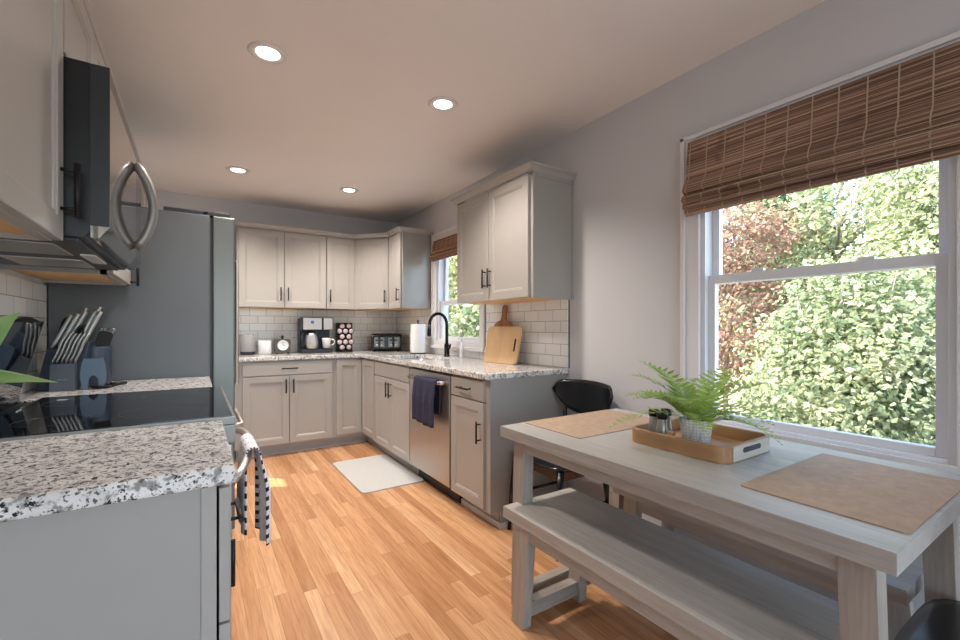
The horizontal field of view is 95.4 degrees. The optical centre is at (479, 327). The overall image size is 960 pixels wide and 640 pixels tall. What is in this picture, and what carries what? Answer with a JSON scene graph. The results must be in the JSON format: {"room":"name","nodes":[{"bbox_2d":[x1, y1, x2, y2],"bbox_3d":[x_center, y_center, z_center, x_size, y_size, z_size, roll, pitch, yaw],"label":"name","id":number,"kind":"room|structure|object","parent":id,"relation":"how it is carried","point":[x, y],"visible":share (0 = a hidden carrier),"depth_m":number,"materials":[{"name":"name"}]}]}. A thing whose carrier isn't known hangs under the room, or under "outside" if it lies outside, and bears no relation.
{"room":"kitchen","nodes":[
{"label":"kitchen","id":0,"kind":"room"},
{"bbox_2d":[0,269,47,349],"bbox_3d":[-1.165,-0.043,0.598,0.120,2.440,7.674,0,0,-33],"label":"wall","id":1,"kind":"structure","parent":0,"point":[8,272],"depth_m":1.84,"materials":[{"name":"tile"}]},
{"bbox_2d":[0,273,46,393],"bbox_3d":[-1.513,0.034,1.252,0.012,0.458,1.830,0,0,-33],"label":"backsplash","id":2,"kind":"structure","parent":1,"relation":"attached to","point":[27,298],"depth_m":1.81,"materials":[{"name":"tile"}]},
{"bbox_2d":[0,0,80,241],"bbox_3d":[-1.004,-0.597,0.787,0.356,0.777,0.495,0,0,-33],"label":"upper cabinet","id":3,"kind":"object","parent":1,"relation":"attached to","point":[31,31],"visible":1,"depth_m":0.90,"materials":[{"name":"paint"}]},
{"bbox_2d":[0,77,138,285],"bbox_3d":[-1.710,-0.596,1.870,0.356,0.778,0.559,0,0,-33],"label":"upper cabinet","id":4,"kind":"object","parent":1,"relation":"attached to","point":[46,274],"visible":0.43,"depth_m":1.84,"materials":[{"name":"paint"}]},
{"bbox_2d":[63,0,112,77],"bbox_3d":[-1.364,-0.830,1.305,0.320,0.310,0.760,0,0,-33],"label":"upper cabinet","id":5,"kind":"object","parent":1,"relation":"attached to","point":[82,41],"visible":0.26,"depth_m":1.26,"materials":[{"name":"paint"}]},
{"bbox_2d":[0,56,158,270],"bbox_3d":[-1.297,-0.442,1.348,0.474,0.452,0.758,0,0,-33],"label":"microwave","id":6,"kind":"object","parent":5,"relation":"attached to","point":[97,136],"visible":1,"depth_m":1.13,"materials":[{"name":"black metal"}]},
{"bbox_2d":[131,132,147,207],"bbox_3d":[-2.130,-0.824,2.481,0.320,0.322,0.917,0,0,-33],"label":"upper cabinet","id":7,"kind":"object","parent":1,"relation":"attached to","point":[144,203],"visible":0.09,"depth_m":2.73,"materials":[{"name":"paint"}]},
{"bbox_2d":[155,190,395,238],"bbox_3d":[-2.142,-0.043,4.612,2.865,2.440,0.120,0,0,-33],"label":"wall","id":8,"kind":"structure","parent":0,"point":[240,211],"depth_m":4.54,"materials":[{"name":"paint"}]},
{"bbox_2d":[235,221,326,309],"bbox_3d":[-2.002,-0.590,4.402,0.806,0.790,0.386,0,0,-33],"label":"upper cabinet","id":9,"kind":"object","parent":8,"relation":"attached to","point":[281,269],"visible":0.88,"depth_m":4.25,"materials":[{"name":"paint"}]},
{"bbox_2d":[239,308,395,353],"bbox_3d":[-1.739,0.034,4.797,1.723,0.458,0.012,0,0,-33],"label":"backsplash","id":10,"kind":"structure","parent":8,"relation":"attached to","point":[265,324],"depth_m":4.65,"materials":[{"name":"tile"}]},
{"bbox_2d":[321,231,354,309],"bbox_3d":[-1.540,-0.590,4.703,0.295,0.790,0.386,0,0,-33],"label":"upper cabinet","id":11,"kind":"object","parent":8,"relation":"attached to","point":[340,252],"visible":0.88,"depth_m":4.57,"materials":[{"name":"paint"}]},
{"bbox_2d":[231,441,678,639],"bbox_3d":[-0.048,1.207,1.397,2.865,0.060,7.794,0,0,-33],"label":"floor","id":12,"kind":"structure","parent":0,"point":[339,562],"depth_m":2.13,"materials":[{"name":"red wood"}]},
{"bbox_2d":[0,484,243,639],"bbox_3d":[-0.874,0.739,0.887,0.685,0.876,0.463,0,0,-33],"label":"base cabinet","id":13,"kind":"object","parent":12,"relation":"on","point":[162,567],"visible":0.69,"depth_m":0.77,"materials":[{"name":"paint"}]},
{"bbox_2d":[0,420,235,522],"bbox_3d":[-0.877,0.281,0.867,0.654,0.036,0.500,0,0,-33],"label":"countertop","id":14,"kind":"structure","parent":13,"relation":"on","point":[43,476],"depth_m":0.83,"materials":[{"name":"stone"}]},
{"bbox_2d":[0,313,57,382],"bbox_3d":[-0.962,0.079,0.758,0.320,0.365,0.281,0,0,-33],"label":"plant","id":15,"kind":"object","parent":14,"relation":"on","point":[6,322],"visible":1,"depth_m":0.83,"materials":[{"name":"green plant"}]},
{"bbox_2d":[0,315,252,618],"bbox_3d":[-1.172,0.569,1.434,0.751,1.215,0.765,0,0,-33],"label":"range","id":16,"kind":"object","parent":12,"relation":"on","point":[76,414],"visible":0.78,"depth_m":1.37,"materials":[{"name":"glass"}]},
{"bbox_2d":[0,386,234,441],"bbox_3d":[-1.163,0.269,1.440,0.573,0.026,0.765,0,0,-33],"label":"cooktop","id":17,"kind":"object","parent":16,"relation":"in","point":[76,414],"depth_m":1.32,"materials":[{"name":"black glass"}]},
{"bbox_2d":[237,433,270,545],"bbox_3d":[-0.791,0.560,1.526,0.088,0.338,0.227,0,0,-33],"label":"dish towel","id":18,"kind":"object","parent":16,"relation":"hanging from","point":[247,442],"visible":0.85,"depth_m":1.49,"materials":[{"name":"white fabric"}]},
{"bbox_2d":[48,206,243,528],"bbox_3d":[-1.917,0.269,2.630,0.814,1.815,0.900,0,0,-33],"label":"refrigerator","id":19,"kind":"object","parent":12,"relation":"on","point":[181,320],"visible":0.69,"depth_m":2.30,"materials":[{"name":"metal"}]},
{"bbox_2d":[235,358,332,459],"bbox_3d":[-1.944,0.739,4.269,0.857,0.876,0.661,0,0,-33],"label":"base cabinet","id":20,"kind":"object","parent":12,"relation":"on","point":[286,406],"visible":0.78,"depth_m":4.03,"materials":[{"name":"paint"}]},
{"bbox_2d":[331,357,383,450],"bbox_3d":[-1.119,0.739,4.614,0.899,0.876,0.984,0,0,-33],"label":"base cabinet","id":21,"kind":"object","parent":12,"relation":"on","point":[353,378],"visible":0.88,"depth_m":4.33,"materials":[{"name":"paint"}]},
{"bbox_2d":[239,350,568,379],"bbox_3d":[-0.958,0.281,3.573,1.772,0.036,2.913,0,0,-33],"label":"countertop","id":22,"kind":"structure","parent":21,"relation":"on","point":[477,368],"depth_m":3.30,"materials":[{"name":"stone"}]},
{"bbox_2d":[240,334,253,354],"bbox_3d":[-2.257,0.162,4.234,0.126,0.200,0.126,0,0,-33],"label":"canister","id":23,"kind":"object","parent":22,"relation":"on","point":[246,340],"visible":1,"depth_m":4.18,"materials":[{"name":"ceramic"}]},
{"bbox_2d":[258,340,270,354],"bbox_3d":[-2.130,0.194,4.317,0.124,0.135,0.124,0,0,-33],"label":"crock","id":24,"kind":"object","parent":22,"relation":"on","point":[264,346],"visible":1,"depth_m":4.27,"materials":[{"name":"white ceramic"}]},
{"bbox_2d":[274,335,290,353],"bbox_3d":[-1.991,0.169,4.402,0.150,0.185,0.069,0,0,-33],"label":"clock","id":25,"kind":"object","parent":22,"relation":"on","point":[282,345],"visible":1,"depth_m":4.38,"materials":[{"name":"grey metal"}]},
{"bbox_2d":[298,317,332,353],"bbox_3d":[-1.732,0.077,4.579,0.314,0.370,0.236,0,0,-33],"label":"coffee maker","id":26,"kind":"object","parent":22,"relation":"on","point":[311,330],"visible":0.99,"depth_m":4.50,"materials":[{"name":"plastic"}]},
{"bbox_2d":[322,317,332,329],"bbox_3d":[-1.616,-0.041,4.596,0.100,0.135,0.134,0,0,-33],"label":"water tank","id":27,"kind":"object","parent":26,"relation":"attached to","point":[327,322],"depth_m":4.54,"materials":[{"name":"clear plastic"}]},
{"bbox_2d":[322,338,334,347],"bbox_3d":[-1.598,0.162,4.602,0.136,0.108,0.094,0,0,-33],"label":"mug","id":28,"kind":"object","parent":26,"relation":"on","point":[325,341],"visible":0.97,"depth_m":4.56,"materials":[{"name":"white ceramic"}]},
{"bbox_2d":[336,323,353,351],"bbox_3d":[-1.474,0.104,4.745,0.184,0.315,0.176,0,0,-33],"label":"rack","id":29,"kind":"object","parent":22,"relation":"on","point":[338,349],"visible":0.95,"depth_m":4.71,"materials":[{"name":"black metal"}]},
{"bbox_2d":[371,333,401,351],"bbox_3d":[-1.054,0.164,4.907,0.330,0.196,0.288,0,0,-13],"label":"toaster","id":30,"kind":"object","parent":22,"relation":"on","point":[382,341],"visible":1,"depth_m":4.79,"materials":[{"name":"plastic"}]},
{"bbox_2d":[411,358,431,359],"bbox_3d":[-0.541,0.390,3.908,0.384,0.180,0.684,0,0,-33],"label":"sink","id":31,"kind":"object","parent":22,"relation":"in","point":[414,358],"visible":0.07,"depth_m":4.25,"materials":[{"name":"silver metal"}]},
{"bbox_2d":[427,312,450,355],"bbox_3d":[-0.365,0.060,3.975,0.218,0.404,0.125,0,0,5],"label":"faucet","id":32,"kind":"object","parent":22,"relation":"on","point":[447,346],"visible":1,"depth_m":3.98,"materials":[{"name":"black metal"}]},
{"bbox_2d":[458,337,463,357],"bbox_3d":[-0.167,0.172,3.800,0.061,0.180,0.039,0,0,-33],"label":"soap dispenser","id":33,"kind":"object","parent":22,"relation":"on","point":[461,344],"visible":1,"depth_m":3.79,"materials":[{"name":"white ceramic"}]},
{"bbox_2d":[460,342,463,357],"bbox_3d":[-0.158,0.194,3.806,0.040,0.135,0.039,0,0,-33],"label":"bottle","id":34,"kind":"object","parent":33,"relation":"attached to","point":[461,345],"depth_m":3.79,"materials":[{"name":"white plastic"}]},
{"bbox_2d":[484,326,521,364],"bbox_3d":[0.165,0.127,3.264,0.072,0.273,0.410,0,0,-33],"label":"cutting board","id":35,"kind":"object","parent":22,"relation":"on","point":[502,342],"visible":1,"depth_m":3.24,"materials":[{"name":"brown wood"}]},
{"bbox_2d":[494,305,512,325],"bbox_3d":[0.172,0.044,3.352,0.074,0.438,0.230,0,0,-33],"label":"cutting board","id":36,"kind":"object","parent":22,"relation":"on","point":[503,322],"visible":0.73,"depth_m":3.35,"materials":[{"name":"brown wood"}]},
{"bbox_2d":[333,454,423,493],"bbox_3d":[-0.850,1.172,3.558,0.490,0.010,0.830,0,0,-33],"label":"floor mat","id":37,"kind":"object","parent":12,"relation":"on","point":[371,474],"visible":1,"depth_m":3.50,"materials":[{"name":"white fabric"}]},
{"bbox_2d":[374,360,418,473],"bbox_3d":[-0.527,0.739,3.923,0.661,0.876,0.819,0,0,-33],"label":"base cabinet","id":38,"kind":"object","parent":12,"relation":"on","point":[391,381],"visible":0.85,"depth_m":3.72,"materials":[{"name":"paint"}]},
{"bbox_2d":[407,367,461,503],"bbox_3d":[-0.141,0.740,3.300,0.664,0.874,0.640,0,0,-33],"label":"dishwasher","id":39,"kind":"object","parent":12,"relation":"on","point":[430,448],"visible":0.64,"depth_m":3.06,"materials":[{"name":"metal"}]},
{"bbox_2d":[412,375,440,427],"bbox_3d":[-0.382,0.514,3.075,0.065,0.327,0.340,0,0,-33],"label":"dish towel","id":40,"kind":"object","parent":39,"relation":"hanging from","point":[425,392],"visible":0.98,"depth_m":3.02,"materials":[{"name":"fabric"}]},
{"bbox_2d":[451,374,566,528],"bbox_3d":[0.173,0.739,2.848,0.661,0.876,0.447,0,0,-33],"label":"base cabinet","id":41,"kind":"object","parent":12,"relation":"on","point":[481,459],"visible":0.7,"depth_m":2.63,"materials":[{"name":"paint"}]},
{"bbox_2d":[507,379,612,561],"bbox_3d":[0.469,0.747,2.499,0.470,0.862,0.477,0,0,-33],"label":"dining chair","id":42,"kind":"object","parent":12,"relation":"on","point":[580,396],"visible":0.44,"depth_m":2.55,"materials":[{"name":"black plastic"}]},
{"bbox_2d":[503,488,839,639],"bbox_3d":[0.543,0.952,1.437,0.375,0.450,1.070,0,0,-33],"label":"bench","id":43,"kind":"object","parent":12,"relation":"on","point":[690,589],"visible":0.98,"depth_m":1.33,"materials":[{"name":"grey wood"}]},
{"bbox_2d":[500,408,959,639],"bbox_3d":[0.738,0.797,1.533,0.740,0.760,1.253,0,0,-33],"label":"dining table","id":44,"kind":"object","parent":12,"relation":"on","point":[861,553],"visible":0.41,"depth_m":1.19,"materials":[{"name":"grey wood"}]},
{"bbox_2d":[525,410,648,438],"bbox_3d":[0.511,0.415,1.923,0.545,0.003,0.335,0,0,-33],"label":"placemat","id":45,"kind":"object","parent":44,"relation":"on","point":[589,424],"visible":0.77,"depth_m":1.89,"materials":[{"name":"beige fabric"}]},
{"bbox_2d":[632,418,768,463],"bbox_3d":[0.774,0.391,1.551,0.320,0.052,0.364,0,0,-33],"label":"serving tray","id":46,"kind":"object","parent":44,"relation":"on","point":[728,445],"visible":0.82,"depth_m":1.46,"materials":[{"name":"brown wood"}]},
{"bbox_2d":[648,409,658,431],"bbox_3d":[0.645,0.355,1.620,0.041,0.107,0.041,0,0,-33],"label":"shaker","id":47,"kind":"object","parent":46,"relation":"on","point":[652,416],"visible":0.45,"depth_m":1.60,"materials":[{"name":"metal"}]},
{"bbox_2d":[656,411,667,434],"bbox_3d":[0.655,0.355,1.569,0.041,0.107,0.041,0,0,-33],"label":"shaker","id":48,"kind":"object","parent":46,"relation":"on","point":[662,418],"visible":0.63,"depth_m":1.55,"materials":[{"name":"metal"}]},
{"bbox_2d":[661,408,671,430],"bbox_3d":[0.694,0.355,1.628,0.041,0.107,0.041,0,0,-33],"label":"shaker","id":49,"kind":"object","parent":46,"relation":"on","point":[669,426],"visible":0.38,"depth_m":1.61,"materials":[{"name":"metal"}]},
{"bbox_2d":[667,431,674,435],"bbox_3d":[0.669,0.386,1.528,0.020,0.045,0.020,0,0,-33],"label":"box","id":50,"kind":"object","parent":46,"relation":"on","point":[671,433],"visible":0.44,"depth_m":1.52,"materials":[{"name":"brown wood"}]},
{"bbox_2d":[609,360,803,444],"bbox_3d":[0.736,0.262,1.446,0.500,0.292,0.494,0,0,-33],"label":"potted fern","id":51,"kind":"object","parent":46,"relation":"on","point":[695,425],"visible":0.98,"depth_m":1.45,"materials":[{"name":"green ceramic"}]},
{"bbox_2d":[679,415,712,443],"bbox_3d":[0.737,0.358,1.489,0.098,0.100,0.098,0,0,38],"label":"pot","id":52,"kind":"object","parent":51,"relation":"attached to","point":[689,431],"depth_m":1.45,"materials":[{"name":"grey ceramic"}]},
{"bbox_2d":[741,453,959,533],"bbox_3d":[0.996,0.415,1.160,0.535,0.003,0.328,0,0,-33],"label":"placemat","id":53,"kind":"object","parent":44,"relation":"on","point":[891,498],"visible":1,"depth_m":1.12,"materials":[{"name":"beige fabric"}]},
{"bbox_2d":[610,485,923,639],"bbox_3d":[1.053,0.952,1.741,0.375,0.450,1.032,0,0,-33],"label":"bench","id":54,"kind":"object","parent":12,"relation":"on","point":[902,589],"visible":0.16,"depth_m":1.48,"materials":[{"name":"grey wood"}]},
{"bbox_2d":[895,598,959,639],"bbox_3d":[1.196,0.747,0.893,0.477,0.862,0.470,0,0,-33],"label":"dining chair","id":55,"kind":"object","parent":12,"relation":"on","point":[936,619],"visible":1,"depth_m":1.07,"materials":[{"name":"black plastic"}]},
{"bbox_3d":[-1.577,0.739,1.964,0.681,0.876,0.557,0,0,-33],"label":"base cabinet","id":56,"kind":"object","parent":12,"relation":"on","visible":0},
{"bbox_2d":[20,376,211,402],"bbox_3d":[-1.589,0.281,1.958,0.654,0.036,0.560,0,0,-33],"label":"countertop","id":57,"kind":"structure","parent":56,"relation":"on","point":[33,395],"depth_m":1.92,"materials":[{"name":"stone"}]},
{"bbox_2d":[36,341,93,391],"bbox_3d":[-1.775,0.162,1.865,0.167,0.199,0.176,0,0,-33],"label":"knife block","id":58,"kind":"object","parent":57,"relation":"on","point":[67,376],"visible":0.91,"depth_m":1.81,"materials":[{"name":"grey wood"}]},
{"bbox_2d":[52,333,68,363],"bbox_3d":[-1.744,0.092,1.815,0.054,0.139,0.034,0,0,-33],"label":"steak knife","id":59,"kind":"object","parent":58,"relation":"in","point":[67,334],"visible":0.94,"depth_m":1.80,"materials":[{"name":"metal"}]},
{"bbox_2d":[50,314,73,348],"bbox_3d":[-1.781,0.029,1.859,0.080,0.174,0.028,0,0,-33],"label":"kitchen knife","id":60,"kind":"object","parent":58,"relation":"in","point":[59,336],"visible":0.94,"depth_m":1.85,"materials":[{"name":"metal"}]},
{"bbox_2d":[56,317,70,347],"bbox_3d":[-1.829,0.026,1.911,0.062,0.147,0.030,0,0,-33],"label":"kitchen knife","id":61,"kind":"object","parent":58,"relation":"in","point":[65,318],"visible":0.21,"depth_m":1.90,"materials":[{"name":"black metal"}]},
{"bbox_2d":[56,333,73,363],"bbox_3d":[-1.732,0.092,1.823,0.054,0.139,0.034,0,0,-33],"label":"steak knife","id":62,"kind":"object","parent":58,"relation":"in","point":[71,334],"visible":0.94,"depth_m":1.81,"materials":[{"name":"metal"}]},
{"bbox_2d":[58,313,80,346],"bbox_3d":[-1.759,0.024,1.867,0.080,0.174,0.028,0,0,-33],"label":"kitchen knife","id":63,"kind":"object","parent":58,"relation":"in","point":[77,316],"visible":0.72,"depth_m":1.87,"materials":[{"name":"metal"}]},
{"bbox_2d":[61,333,77,363],"bbox_3d":[-1.721,0.092,1.830,0.054,0.139,0.034,0,0,-33],"label":"steak knife","id":64,"kind":"object","parent":58,"relation":"in","point":[75,335],"visible":0.95,"depth_m":1.82,"materials":[{"name":"metal"}]},
{"bbox_2d":[65,333,81,363],"bbox_3d":[-1.710,0.092,1.838,0.054,0.139,0.034,0,0,-33],"label":"steak knife","id":65,"kind":"object","parent":58,"relation":"in","point":[80,334],"visible":0.95,"depth_m":1.83,"materials":[{"name":"metal"}]},
{"bbox_2d":[67,311,87,345],"bbox_3d":[-1.744,0.018,1.883,0.082,0.179,0.028,0,0,-33],"label":"kitchen knife","id":66,"kind":"object","parent":58,"relation":"in","point":[84,314],"visible":0.58,"depth_m":1.88,"materials":[{"name":"metal"}]},
{"bbox_2d":[69,333,85,363],"bbox_3d":[-1.698,0.092,1.845,0.054,0.139,0.034,0,0,-33],"label":"steak knife","id":67,"kind":"object","parent":58,"relation":"in","point":[84,334],"visible":0.95,"depth_m":1.83,"materials":[{"name":"metal"}]},
{"bbox_2d":[72,324,85,344],"bbox_3d":[-1.733,0.034,1.891,0.060,0.099,0.045,0,0,-33],"label":"scissors","id":68,"kind":"object","parent":58,"relation":"in","point":[80,326],"visible":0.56,"depth_m":1.88,"materials":[{"name":"black metal"}]},
{"bbox_2d":[74,333,89,362],"bbox_3d":[-1.687,0.092,1.852,0.054,0.139,0.034,0,0,-33],"label":"steak knife","id":69,"kind":"object","parent":58,"relation":"in","point":[88,334],"visible":1,"depth_m":1.84,"materials":[{"name":"metal"}]},
{"bbox_2d":[77,311,96,342],"bbox_3d":[-1.720,0.013,1.905,0.080,0.174,0.028,0,0,-33],"label":"kitchen knife","id":70,"kind":"object","parent":58,"relation":"in","point":[92,316],"visible":0.6,"depth_m":1.91,"materials":[{"name":"metal"}]},
{"bbox_2d":[82,311,102,342],"bbox_3d":[-1.701,0.010,1.911,0.078,0.170,0.028,0,0,-33],"label":"kitchen knife","id":71,"kind":"object","parent":58,"relation":"in","point":[99,313],"visible":0.7,"depth_m":1.91,"materials":[{"name":"metal"}]},
{"bbox_2d":[80,358,106,389],"bbox_3d":[-1.655,0.196,1.870,0.085,0.131,0.025,0,0,-39],"label":"holder","id":72,"kind":"object","parent":57,"relation":"on","point":[90,367],"visible":0.98,"depth_m":1.86,"materials":[{"name":"blue plastic"}]},
{"bbox_2d":[89,346,111,384],"bbox_3d":[-1.780,0.174,2.021,0.120,0.176,0.120,0,0,-33],"label":"utensil crock","id":73,"kind":"object","parent":57,"relation":"on","point":[105,352],"visible":0.39,"depth_m":2.01,"materials":[{"name":"ceramic"}]},
{"bbox_2d":[94,331,112,346],"bbox_3d":[-1.758,0.131,2.026,0.086,0.233,0.021,0,0,-33],"label":"spatula","id":74,"kind":"object","parent":73,"relation":"in","point":[103,338],"visible":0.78,"depth_m":2.03,"materials":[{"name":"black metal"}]},
{"bbox_2d":[100,328,115,333],"bbox_3d":[-1.765,0.124,2.061,0.074,0.248,0.053,0,0,-33],"label":"whisk","id":75,"kind":"object","parent":73,"relation":"in","point":[102,328],"visible":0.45,"depth_m":2.06,"materials":[{"name":"metal"}]},
{"bbox_2d":[89,381,126,388],"bbox_3d":[-1.631,0.251,1.912,0.129,0.024,0.088,0,0,-33],"label":"spoon rest","id":76,"kind":"object","parent":57,"relation":"on","point":[112,384],"visible":0.97,"depth_m":1.92,"materials":[{"name":"black metal"}]},
{"bbox_2d":[89,384,112,388],"bbox_3d":[-1.648,0.254,1.898,0.084,0.013,0.084,0,0,-33],"label":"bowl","id":77,"kind":"object","parent":76,"relation":"on","point":[95,386],"depth_m":1.88,"materials":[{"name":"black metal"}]},
{"bbox_2d":[88,0,824,222],"bbox_3d":[-0.048,-1.293,1.397,2.865,0.060,7.794,0,0,-33],"label":"ceiling","id":78,"kind":"structure","parent":0,"point":[348,106],"depth_m":2.21,"materials":[{"name":"paint"}]},
{"bbox_2d":[226,166,249,173],"bbox_3d":[-1.939,-1.260,3.498,0.168,0.006,0.168,0,0,-33],"label":"recessed light","id":79,"kind":"object","parent":78,"relation":"in","point":[239,170],"visible":1,"depth_m":3.49,"materials":[{"name":"white paint"}]},
{"bbox_2d":[247,41,287,64],"bbox_3d":[-0.975,-1.260,2.008,0.168,0.006,0.168,0,0,-33],"label":"recessed light","id":80,"kind":"object","parent":78,"relation":"in","point":[266,52],"visible":1,"depth_m":2.00,"materials":[{"name":"white paint"}]},
{"bbox_2d":[339,187,357,192],"bbox_3d":[-1.201,-1.260,4.006,0.168,0.006,0.168,0,0,-33],"label":"recessed light","id":81,"kind":"object","parent":78,"relation":"in","point":[343,189],"visible":1,"depth_m":4.00,"materials":[{"name":"white paint"}]},
{"bbox_2d":[428,96,457,111],"bbox_3d":[-0.209,-1.260,2.466,0.168,0.006,0.168,0,0,-33],"label":"recessed light","id":82,"kind":"object","parent":78,"relation":"in","point":[440,103],"visible":1,"depth_m":2.46,"materials":[{"name":"white paint"}]},
{"bbox_2d":[396,0,959,611],"bbox_3d":[1.135,-0.043,2.096,0.120,2.440,7.674,0,0,-33],"label":"wall","id":83,"kind":"structure","parent":0,"point":[625,304],"depth_m":2.30,"materials":[{"name":"paint"}]},
{"bbox_2d":[349,232,408,311],"bbox_3d":[-1.099,-0.590,4.819,0.651,0.790,0.673,0,0,-33],"label":"upper cabinet","id":84,"kind":"object","parent":83,"relation":"attached to","point":[371,252],"visible":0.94,"depth_m":4.60,"materials":[{"name":"paint"}]},
{"bbox_2d":[386,226,433,309],"bbox_3d":[-0.725,-0.589,4.487,0.386,0.792,0.366,0,0,-33],"label":"upper cabinet","id":85,"kind":"object","parent":83,"relation":"attached to","point":[409,249],"visible":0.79,"depth_m":4.38,"materials":[{"name":"paint"}]},
{"bbox_2d":[429,225,485,351],"bbox_3d":[-0.183,-0.368,4.064,0.160,1.140,1.000,0,0,-33],"label":"window","id":86,"kind":"structure","parent":83,"relation":"in","point":[440,301],"depth_m":4.37,"materials":[{"name":"white paint"}]},
{"bbox_2d":[428,233,456,261],"bbox_3d":[-0.259,-0.760,4.017,0.080,0.206,0.835,0,0,-33],"label":"blind","id":87,"kind":"object","parent":86,"relation":"attached to","point":[446,247],"visible":0.66,"depth_m":4.13,"materials":[{"name":"brown wood"}]},
{"bbox_2d":[396,299,567,367],"bbox_3d":[-0.218,0.034,4.051,0.012,0.458,2.897,0,0,-33],"label":"backsplash","id":88,"kind":"structure","parent":83,"relation":"attached to","point":[544,324],"depth_m":3.15,"materials":[{"name":"tile"}]},
{"bbox_2d":[450,160,576,304],"bbox_3d":[0.193,-0.583,3.078,0.386,0.805,0.964,0,0,-33],"label":"upper cabinet","id":89,"kind":"object","parent":83,"relation":"attached to","point":[515,238],"visible":1,"depth_m":2.78,"materials":[{"name":"paint"}]},
{"bbox_2d":[568,300,569,367],"bbox_3d":[0.578,0.034,2.837,0.004,0.458,0.008,0,0,-33],"label":"trim","id":90,"kind":"structure","parent":83,"relation":"attached to","point":[568,300],"depth_m":2.84,"materials":[{"name":"grey metal"}]},
{"bbox_2d":[680,31,959,473],"bbox_3d":[1.325,-0.210,1.767,0.140,1.443,1.021,0,0,-33],"label":"window","id":91,"kind":"structure","parent":83,"relation":"in","point":[701,235],"depth_m":1.64,"materials":[{"name":"white paint"}]},
{"bbox_2d":[681,41,959,216],"bbox_3d":[1.267,-0.715,1.674,0.080,0.361,1.022,0,0,-33],"label":"blind","id":92,"kind":"object","parent":91,"relation":"attached to","point":[905,114],"visible":1,"depth_m":1.60,"materials":[{"name":"brown wood"}]},
{"label":"outside","id":93,"kind":"structure","parent":0,"visible":0},
{"bbox_2d":[718,357,928,444],"bbox_3d":[12.936,1.877,23.346,42.835,0.100,75.000,0,0,-33],"label":"ground","id":94,"kind":"structure","parent":93,"point":[730,396],"depth_m":11.43,"materials":[{"name":"green plant"}]},
{"bbox_2d":[448,298,478,336],"bbox_3d":[-0.003,0.781,9.778,3.286,3.270,3.150,0,0,-12],"label":"shrub","id":95,"kind":"object","parent":94,"relation":"on","point":[468,314],"visible":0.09,"depth_m":9.19,"materials":[{"name":"green plant"}]},
{"bbox_2d":[448,255,478,332],"bbox_3d":[-0.565,-0.647,14.851,6.073,5.530,6.116,0,0,-45],"label":"tree","id":96,"kind":"object","parent":94,"relation":"on","point":[453,262],"visible":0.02,"depth_m":13.58,"materials":[{"name":"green plant"}]},
{"bbox_2d":[718,254,755,373],"bbox_3d":[10.989,-0.684,18.184,6.679,6.211,6.624,0,0,-12],"label":"tree","id":97,"kind":"object","parent":94,"relation":"on","point":[734,329],"visible":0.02,"depth_m":16.67,"materials":[{"name":"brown plant"}]},
{"bbox_2d":[718,198,821,411],"bbox_3d":[4.302,-0.337,7.523,2.645,4.333,2.448,0,0,1],"label":"tree","id":98,"kind":"object","parent":94,"relation":"on","point":[736,266],"visible":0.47,"depth_m":6.98,"materials":[{"name":"red plant"}]},
{"bbox_2d":[718,183,861,354],"bbox_3d":[7.084,-1.381,10.297,3.398,6.424,4.075,0,0,35],"label":"tree","id":99,"kind":"object","parent":94,"relation":"on","point":[783,197],"visible":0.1,"depth_m":9.61,"materials":[{"name":"green plant"}]},
{"bbox_2d":[737,310,855,418],"bbox_3d":[5.290,0.862,7.065,2.345,2.586,1.937,0,0,-20],"label":"shrub","id":100,"kind":"object","parent":94,"relation":"on","point":[771,310],"visible":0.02,"depth_m":7.26,"materials":[{"name":"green plant"}]},
{"bbox_2d":[718,236,935,445],"bbox_3d":[3.660,0.625,4.531,2.692,3.104,2.411,0,0,-11],"label":"shrub","id":101,"kind":"object","parent":94,"relation":"on","point":[847,359],"visible":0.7,"depth_m":4.01,"materials":[{"name":"green plant"}]},
{"bbox_2d":[746,172,937,304],"bbox_3d":[6.242,-0.781,7.489,2.999,5.223,2.719,0,0,-8],"label":"tree","id":102,"kind":"object","parent":94,"relation":"on","point":[810,196],"visible":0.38,"depth_m":7.24,"materials":[{"name":"green plant"}]},
{"bbox_2d":[775,246,935,419],"bbox_3d":[7.475,0.382,8.527,3.535,4.176,3.153,0,0,-6],"label":"shrub","id":103,"kind":"object","parent":94,"relation":"on","point":[850,246],"visible":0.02,"depth_m":8.69,"materials":[{"name":"green plant"}]},
{"bbox_2d":[828,160,938,408],"bbox_3d":[6.275,-0.634,5.605,3.261,4.930,3.341,0,0,10],"label":"tree","id":104,"kind":"object","parent":94,"relation":"on","point":[924,201],"visible":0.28,"depth_m":5.58,"materials":[{"name":"green plant"}]},
{"bbox_3d":[-0.623,0.091,4.392,0.150,0.342,0.150,0,0,-33],"label":"paper towel holder","id":105,"kind":"object","parent":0,"visible":0},
{"bbox_2d":[410,324,425,352],"bbox_3d":[-0.623,0.106,4.392,0.150,0.284,0.150,0,0,-33],"label":"paper towel roll","id":106,"kind":"object","parent":105,"relation":"on","point":[417,331],"visible":1,"depth_m":4.33,"materials":[{"name":"white paper"}]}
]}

